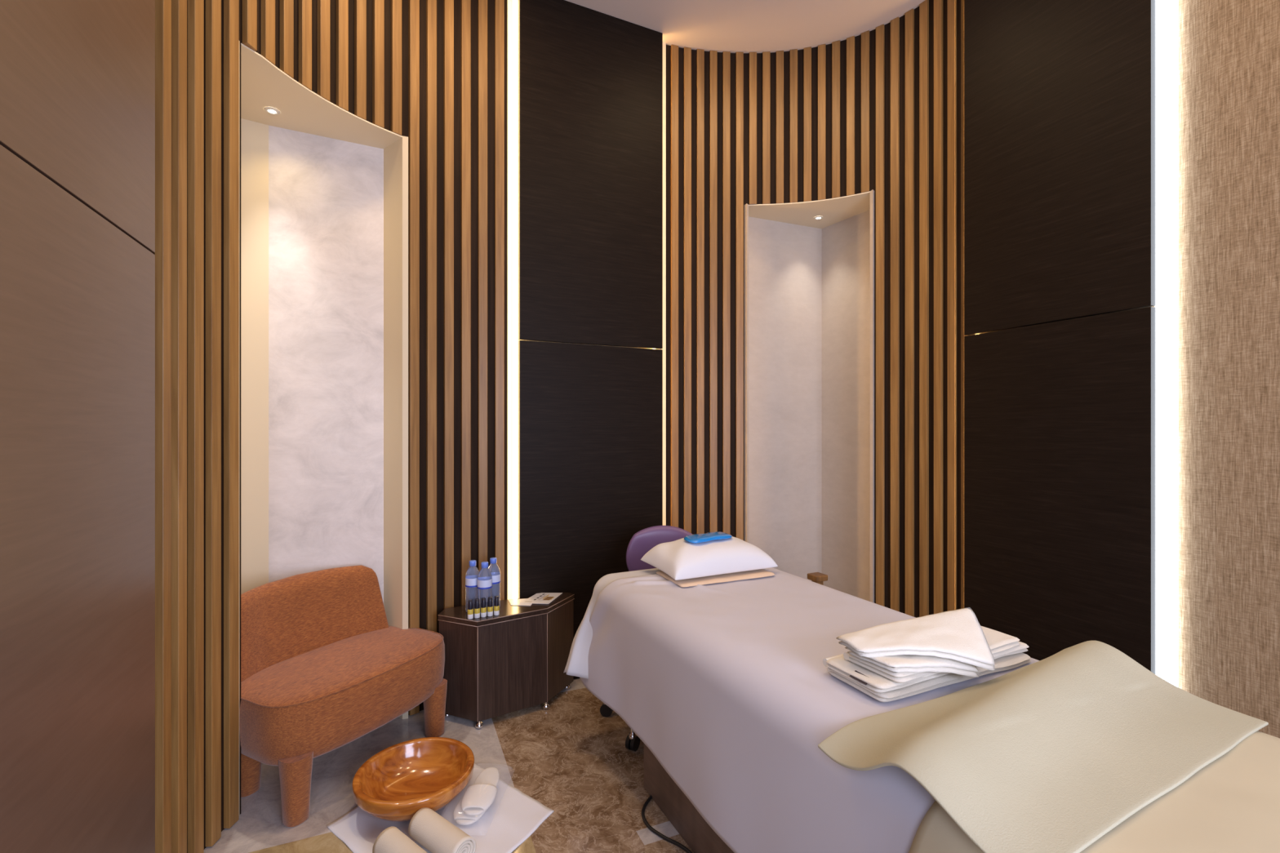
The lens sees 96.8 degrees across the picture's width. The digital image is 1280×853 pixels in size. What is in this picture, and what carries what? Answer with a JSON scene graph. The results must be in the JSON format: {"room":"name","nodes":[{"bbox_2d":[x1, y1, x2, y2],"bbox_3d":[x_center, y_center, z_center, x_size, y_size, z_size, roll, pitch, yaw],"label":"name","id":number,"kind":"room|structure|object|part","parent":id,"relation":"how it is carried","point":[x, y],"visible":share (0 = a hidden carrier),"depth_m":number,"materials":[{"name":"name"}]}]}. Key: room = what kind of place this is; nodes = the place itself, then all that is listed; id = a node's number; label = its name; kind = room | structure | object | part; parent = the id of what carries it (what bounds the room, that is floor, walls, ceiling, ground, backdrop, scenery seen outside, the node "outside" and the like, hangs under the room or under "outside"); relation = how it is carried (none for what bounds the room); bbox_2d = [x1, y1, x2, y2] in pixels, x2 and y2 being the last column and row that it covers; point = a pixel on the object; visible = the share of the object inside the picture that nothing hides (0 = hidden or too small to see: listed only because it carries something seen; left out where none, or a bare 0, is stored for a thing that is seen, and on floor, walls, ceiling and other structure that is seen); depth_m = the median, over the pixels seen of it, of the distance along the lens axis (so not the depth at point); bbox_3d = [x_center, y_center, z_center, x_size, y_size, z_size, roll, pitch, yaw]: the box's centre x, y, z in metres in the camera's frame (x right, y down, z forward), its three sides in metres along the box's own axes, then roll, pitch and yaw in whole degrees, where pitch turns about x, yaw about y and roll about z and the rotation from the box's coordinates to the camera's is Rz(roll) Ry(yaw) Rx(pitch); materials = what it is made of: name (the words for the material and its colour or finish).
{"room":"spa massage room","nodes":[
{"label":"spa massage room","id":0,"kind":"room"},
{"bbox_2d":[0,0,155,852],"bbox_3d":[-0.532,-0.423,-0.260,0.125,3.367,3.720,0,0,-23],"label":"wall","id":1,"kind":"structure","parent":0,"point":[77,77],"depth_m":1.02,"materials":[{"name":"brown wood"}]},
{"bbox_3d":[-0.482,-1.261,-0.249,0.025,1.688,3.500,0,0,-23],"label":"veneer panel","id":2,"kind":"part","parent":1,"relation":"part of","materials":[{"name":"brown wood"}]},
{"bbox_2d":[151,0,507,852],"bbox_3d":[-1.270,-0.423,2.235,0.736,3.367,1.442,0,0,25],"label":"wall","id":3,"kind":"structure","parent":0,"point":[331,267],"depth_m":2.39,"materials":[{"name":"brown wood"}]},
{"bbox_2d":[263,106,279,115],"bbox_3d":[-1.448,-1.241,2.238,0.054,0.005,0.054,0,0,0],"label":"recessed light","id":4,"kind":"object","parent":3,"relation":"in","point":[271,110],"visible":1,"depth_m":2.23,"materials":[{"name":"beige"}]},
{"bbox_3d":[-1.448,-1.242,2.238,0.028,0.003,0.028,0,0,0],"label":"bulb","id":5,"kind":"part","parent":4,"relation":"part of","materials":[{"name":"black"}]},
{"bbox_2d":[204,678,693,852],"bbox_3d":[0.103,1.290,1.215,4.350,0.060,6.050,0,0,-23],"label":"floor","id":6,"kind":"structure","parent":0,"point":[574,760],"depth_m":2.01,"materials":[{"name":"carpet"}]},
{"bbox_2d":[239,564,447,827],"bbox_3d":[-1.148,0.927,2.176,0.543,0.666,0.730,0,0,27],"label":"lounge chair","id":7,"kind":"object","parent":6,"relation":"on","point":[323,667],"visible":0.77,"depth_m":2.06,"materials":[{"name":"orange fabric"}]},
{"bbox_3d":[-1.355,1.155,1.964,0.091,0.210,0.091,0,0,22],"label":"leg","id":8,"kind":"part","parent":7,"relation":"part of","materials":[{"name":"orange fabric"}]},
{"bbox_3d":[-1.101,1.155,1.820,0.091,0.210,0.091,0,0,33],"label":"leg","id":9,"kind":"part","parent":7,"relation":"part of","materials":[{"name":"orange fabric"}]},
{"bbox_3d":[-1.300,0.809,2.239,0.215,0.431,0.650,0,0,27],"label":"backrest","id":10,"kind":"part","parent":7,"relation":"part of","materials":[{"name":"orange fabric"}]},
{"bbox_3d":[-1.102,0.978,2.152,0.440,0.221,0.730,0,0,28],"label":"seat","id":11,"kind":"part","parent":7,"relation":"part of","materials":[{"name":"orange fabric"}]},
{"bbox_3d":[-0.840,1.155,2.328,0.091,0.210,0.091,0,0,33],"label":"leg","id":12,"kind":"part","parent":7,"relation":"part of","materials":[{"name":"orange fabric"}]},
{"bbox_2d":[326,764,554,852],"bbox_3d":[-0.634,1.258,1.825,0.680,0.010,0.490,0,0,38],"label":"towel","id":13,"kind":"object","parent":6,"relation":"on","point":[513,815],"visible":0.3,"depth_m":1.80,"materials":[{"name":"white fabric"}]},
{"bbox_2d":[372,826,426,852],"bbox_3d":[-0.649,1.208,1.581,0.221,0.085,0.081,0,0,38],"label":"rolled towel","id":14,"kind":"object","parent":13,"relation":"on","point":[391,840],"visible":1,"depth_m":1.60,"materials":[{"name":"beige fabric"}]},
{"bbox_2d":[351,737,474,822],"bbox_3d":[-0.752,1.196,1.905,0.379,0.109,0.379,0,0,0],"label":"wooden bowl","id":15,"kind":"object","parent":13,"relation":"on","point":[402,779],"visible":0.99,"depth_m":1.95,"materials":[{"name":"brown wood"}]},
{"bbox_2d":[408,807,476,852],"bbox_3d":[-0.581,1.208,1.667,0.220,0.085,0.080,0,0,37],"label":"rolled towel","id":16,"kind":"object","parent":13,"relation":"on","point":[428,828],"visible":1,"depth_m":1.65,"materials":[{"name":"beige fabric"}]},
{"bbox_3d":[-0.545,1.218,1.905,0.182,0.060,0.343,0,0,0],"label":"plastic bag","id":17,"kind":"object","parent":13,"relation":"on","visible":0},
{"bbox_2d":[453,796,485,825],"bbox_3d":[-0.547,1.237,1.900,0.107,0.022,0.246,0,0,0],"label":"slipper","id":18,"kind":"object","parent":17,"relation":"in","point":[460,816],"visible":0.41,"depth_m":1.80,"materials":[{"name":"white fabric"}]},
{"bbox_2d":[461,767,499,815],"bbox_3d":[-0.528,1.209,1.912,0.107,0.034,0.246,0,0,0],"label":"slipper","id":19,"kind":"object","parent":17,"relation":"in","point":[478,797],"visible":1,"depth_m":1.86,"materials":[{"name":"white fabric"}]},
{"bbox_2d":[437,591,574,728],"bbox_3d":[-0.576,1.035,2.570,0.628,0.450,0.255,0,0,-33],"label":"base cabinet","id":20,"kind":"object","parent":6,"relation":"on","point":[516,659],"visible":0.95,"depth_m":2.44,"materials":[{"name":"brown wood"}]},
{"bbox_2d":[467,599,473,619],"bbox_3d":[-0.715,0.769,2.396,0.024,0.080,0.024,0,0,0],"label":"oil bottle","id":21,"kind":"object","parent":20,"relation":"on","point":[470,611],"visible":1,"depth_m":2.39,"materials":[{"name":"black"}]},
{"bbox_2d":[465,560,479,613],"bbox_3d":[-0.733,0.698,2.490,0.062,0.222,0.062,0,0,0],"label":"water bottle","id":22,"kind":"object","parent":20,"relation":"on","point":[472,573],"visible":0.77,"depth_m":2.47,"materials":[{"name":"blue plastic"}]},
{"bbox_2d":[474,598,479,618],"bbox_3d":[-0.690,0.769,2.408,0.024,0.080,0.024,0,0,0],"label":"oil bottle","id":23,"kind":"object","parent":20,"relation":"on","point":[477,610],"visible":1,"depth_m":2.40,"materials":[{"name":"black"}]},
{"bbox_2d":[480,597,486,617],"bbox_3d":[-0.665,0.769,2.419,0.024,0.080,0.024,0,0,0],"label":"oil bottle","id":24,"kind":"object","parent":20,"relation":"on","point":[483,609],"visible":1,"depth_m":2.41,"materials":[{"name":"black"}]},
{"bbox_2d":[477,561,492,614],"bbox_3d":[-0.672,0.698,2.462,0.062,0.222,0.062,0,0,0],"label":"water bottle","id":25,"kind":"object","parent":20,"relation":"on","point":[484,577],"visible":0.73,"depth_m":2.44,"materials":[{"name":"blue plastic"}]},
{"bbox_2d":[487,596,493,616],"bbox_3d":[-0.641,0.769,2.430,0.024,0.080,0.024,0,0,0],"label":"oil bottle","id":26,"kind":"object","parent":20,"relation":"on","point":[490,608],"visible":1,"depth_m":2.42,"materials":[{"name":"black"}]},
{"bbox_2d":[488,557,500,608],"bbox_3d":[-0.655,0.698,2.540,0.062,0.222,0.062,0,0,0],"label":"water bottle","id":27,"kind":"object","parent":20,"relation":"on","point":[493,566],"visible":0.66,"depth_m":2.52,"materials":[{"name":"blue plastic"}]},
{"bbox_2d":[493,595,499,615],"bbox_3d":[-0.616,0.769,2.442,0.024,0.080,0.024,0,0,0],"label":"oil bottle","id":28,"kind":"object","parent":20,"relation":"on","point":[496,607],"visible":1,"depth_m":2.43,"materials":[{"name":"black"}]},
{"bbox_2d":[508,598,531,605],"bbox_3d":[-0.551,0.809,2.624,0.126,0.001,0.118,0,0,0],"label":"leaflet","id":29,"kind":"object","parent":20,"relation":"on","point":[515,602],"visible":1,"depth_m":2.61,"materials":[{"name":"white paper"}]},
{"bbox_2d":[520,592,562,604],"bbox_3d":[-0.462,0.807,2.677,0.133,0.002,0.197,0,0,13],"label":"leaflet","id":30,"kind":"object","parent":20,"relation":"on","point":[542,597],"visible":1,"depth_m":2.66,"materials":[{"name":"white paper"}]},
{"bbox_2d":[543,596,553,599],"bbox_3d":[-0.430,0.806,2.665,0.045,0.001,0.056,0,0,0],"label":"picture","id":31,"kind":"object","parent":30,"relation":"on","point":[548,597],"depth_m":2.67},
{"bbox_2d":[600,525,692,751],"bbox_3d":[0.088,0.867,2.505,0.526,0.785,0.638,0,0,0],"label":"stool","id":32,"kind":"object","parent":6,"relation":"on","point":[642,541],"visible":0.29,"depth_m":2.69,"materials":[{"name":"purple leather"}]},
{"bbox_3d":[0.112,0.620,2.715,0.355,0.290,0.084,0,0,1],"label":"backrest","id":33,"kind":"part","parent":32,"relation":"part of","materials":[{"name":"purple leather"}]},
{"bbox_2d":[641,795,692,852],"bbox_3d":[0.098,1.255,1.709,0.119,0.010,0.549,0,0,-15],"label":"power cord","id":34,"kind":"object","parent":6,"relation":"on","point":[654,831],"visible":0.8,"depth_m":1.75,"materials":[{"name":"black rubber"}]},
{"bbox_2d":[643,742,733,852],"bbox_3d":[0.582,0.928,1.515,0.707,0.664,1.950,0,0,-26],"label":"bed","id":35,"kind":"object","parent":6,"relation":"on","point":[668,796],"visible":0.05,"depth_m":1.76,"materials":[{"name":"brown wood"}]},
{"bbox_2d":[563,568,662,679],"bbox_3d":[0.230,0.774,2.251,0.990,0.380,0.469,0,0,-26],"label":"sheet","id":36,"kind":"object","parent":35,"relation":"on","point":[576,665],"visible":0.16,"depth_m":2.20,"materials":[{"name":"white fabric"}]},
{"bbox_2d":[579,567,1039,852],"bbox_3d":[0.589,0.783,1.501,0.850,0.435,2.050,0,0,-26],"label":"sheet","id":37,"kind":"object","parent":35,"relation":"on","point":[729,686],"visible":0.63,"depth_m":1.43,"materials":[{"name":"grey fabric"}]},
{"bbox_2d":[656,568,774,587],"bbox_3d":[0.292,0.571,2.210,0.410,0.012,0.236,0,0,-24],"label":"folded cloth","id":38,"kind":"object","parent":37,"relation":"on","point":[761,573],"visible":0.51,"depth_m":2.13,"materials":[{"name":"beige fabric"}]},
{"bbox_2d":[640,536,777,580],"bbox_3d":[0.272,0.502,2.261,0.461,0.113,0.288,0,0,-26],"label":"pillow","id":39,"kind":"object","parent":38,"relation":"on","point":[680,559],"visible":0.88,"depth_m":2.16,"materials":[{"name":"white fabric"}]},
{"bbox_2d":[684,531,732,543],"bbox_3d":[0.272,0.438,2.259,0.227,0.022,0.093,0,0,-33],"label":"pad","id":40,"kind":"object","parent":39,"relation":"on","point":[696,538],"visible":1,"depth_m":2.23,"materials":[{"name":"blue plastic"}]},
{"bbox_2d":[826,653,1031,702],"bbox_3d":[0.694,0.564,1.349,0.500,0.020,0.174,0,0,-25],"label":"folded towel","id":41,"kind":"object","parent":37,"relation":"on","point":[1011,661],"visible":0.29,"depth_m":1.25,"materials":[{"name":"beige fabric"}]},
{"bbox_2d":[822,641,1029,693],"bbox_3d":[0.689,0.545,1.357,0.525,0.023,0.172,0,0,-26],"label":"folded towel","id":42,"kind":"object","parent":41,"relation":"on","point":[874,682],"visible":0.32,"depth_m":1.24,"materials":[{"name":"beige fabric"}]},
{"bbox_2d":[843,626,1020,683],"bbox_3d":[0.702,0.525,1.348,0.455,0.021,0.154,0,0,-28],"label":"folded towel","id":43,"kind":"object","parent":42,"relation":"on","point":[997,642],"visible":0.36,"depth_m":1.29,"materials":[{"name":"beige fabric"}]},
{"bbox_2d":[844,647,978,677],"bbox_3d":[0.640,0.518,1.280,0.322,0.052,0.166,0,0,-25],"label":"folded towel","id":44,"kind":"object","parent":43,"relation":"on","point":[901,663],"visible":0.38,"depth_m":1.22,"materials":[{"name":"beige fabric"}]},
{"bbox_2d":[836,607,995,671],"bbox_3d":[0.664,0.490,1.282,0.409,0.073,0.174,0,0,-20],"label":"folded towel","id":45,"kind":"object","parent":44,"relation":"on","point":[957,635],"visible":1,"depth_m":1.27,"materials":[{"name":"beige fabric"}]},
{"bbox_2d":[908,730,1279,852],"bbox_3d":[0.902,0.770,0.847,0.849,0.407,0.640,0,0,-26],"label":"bedspread","id":46,"kind":"object","parent":37,"relation":"on","point":[1232,804],"visible":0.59,"depth_m":0.85,"materials":[{"name":"beige fabric"}]},
{"bbox_2d":[817,640,1268,852],"bbox_3d":[0.780,0.553,1.056,0.821,0.089,0.382,0,0,-26],"label":"blanket","id":47,"kind":"object","parent":46,"relation":"on","point":[1053,753],"visible":1,"depth_m":0.97,"materials":[{"name":"beige fabric"}]},
{"bbox_2d":[807,572,827,585],"bbox_3d":[0.900,1.006,2.900,0.160,0.507,0.160,0,0,-26],"label":"wooden stand","id":48,"kind":"object","parent":6,"relation":"on","point":[816,577],"visible":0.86,"depth_m":2.88,"materials":[{"name":"brown wood"}]},
{"bbox_3d":[0.905,1.008,2.900,0.040,0.450,0.040,0,0,-26],"label":"post","id":49,"kind":"part","parent":48,"relation":"part of","materials":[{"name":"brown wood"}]},
{"bbox_2d":[507,0,666,679],"bbox_3d":[-0.248,-0.423,2.918,0.882,3.367,0.095,0,0,-26],"label":"wall","id":50,"kind":"structure","parent":0,"point":[592,83],"depth_m":2.86,"materials":[{"name":"black wood"}]},
{"bbox_2d":[512,0,517,599],"bbox_3d":[-0.600,-0.417,2.731,0.022,3.337,0.008,0,0,-26],"label":"led strip","id":51,"kind":"object","parent":50,"relation":"attached to","point":[514,2],"visible":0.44,"depth_m":2.73,"materials":[{"name":"white plastic"}]},
{"bbox_3d":[-0.231,-1.261,2.886,0.769,1.688,0.022,0,0,-26],"label":"veneer panel","id":52,"kind":"part","parent":50,"relation":"part of","materials":[{"name":"black wood"}]},
{"bbox_3d":[-0.231,0.423,2.886,0.769,1.669,0.022,0,0,-26],"label":"veneer panel","id":53,"kind":"part","parent":50,"relation":"part of","materials":[{"name":"black wood"}]},
{"bbox_2d":[565,0,924,53],"bbox_3d":[0.103,-2.137,1.215,4.350,0.060,6.050,0,0,-23],"label":"ceiling","id":54,"kind":"structure","parent":0,"point":[745,26],"depth_m":2.95,"materials":[{"name":"beige paint"}]},
{"bbox_2d":[666,0,963,617],"bbox_3d":[0.941,-0.423,3.258,1.470,3.367,0.787,0,0,19],"label":"wall","id":55,"kind":"structure","parent":0,"point":[815,367],"depth_m":3.17,"materials":[{"name":"brown wood"}]},
{"bbox_2d":[813,215,822,219],"bbox_3d":[1.062,-1.241,3.384,0.054,0.005,0.054,0,0,0],"label":"recessed light","id":56,"kind":"object","parent":55,"relation":"in","point":[819,217],"visible":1,"depth_m":3.38,"materials":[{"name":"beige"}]},
{"bbox_2d":[963,0,1279,738],"bbox_3d":[2.398,-0.423,0.624,0.135,3.367,4.652,0,0,-23],"label":"wall","id":57,"kind":"structure","parent":0,"point":[1060,95],"depth_m":2.04,"materials":[{"name":"wood"}]},
{"bbox_3d":[1.629,-1.261,2.278,0.030,1.688,0.697,0,0,-23],"label":"veneer panel","id":58,"kind":"part","parent":57,"relation":"part of","materials":[{"name":"black wood"}]},
{"bbox_3d":[1.629,0.423,2.278,0.030,1.669,0.697,0,0,-23],"label":"veneer panel","id":59,"kind":"part","parent":57,"relation":"part of","materials":[{"name":"black wood"}]},
{"bbox_2d":[1155,0,1177,687],"bbox_3d":[1.825,-0.417,1.972,0.022,3.337,0.055,0,0,-23],"label":"led strip","id":60,"kind":"object","parent":57,"relation":"attached to","point":[1166,11],"visible":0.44,"depth_m":1.96,"materials":[{"name":"white plastic"}]}
]}

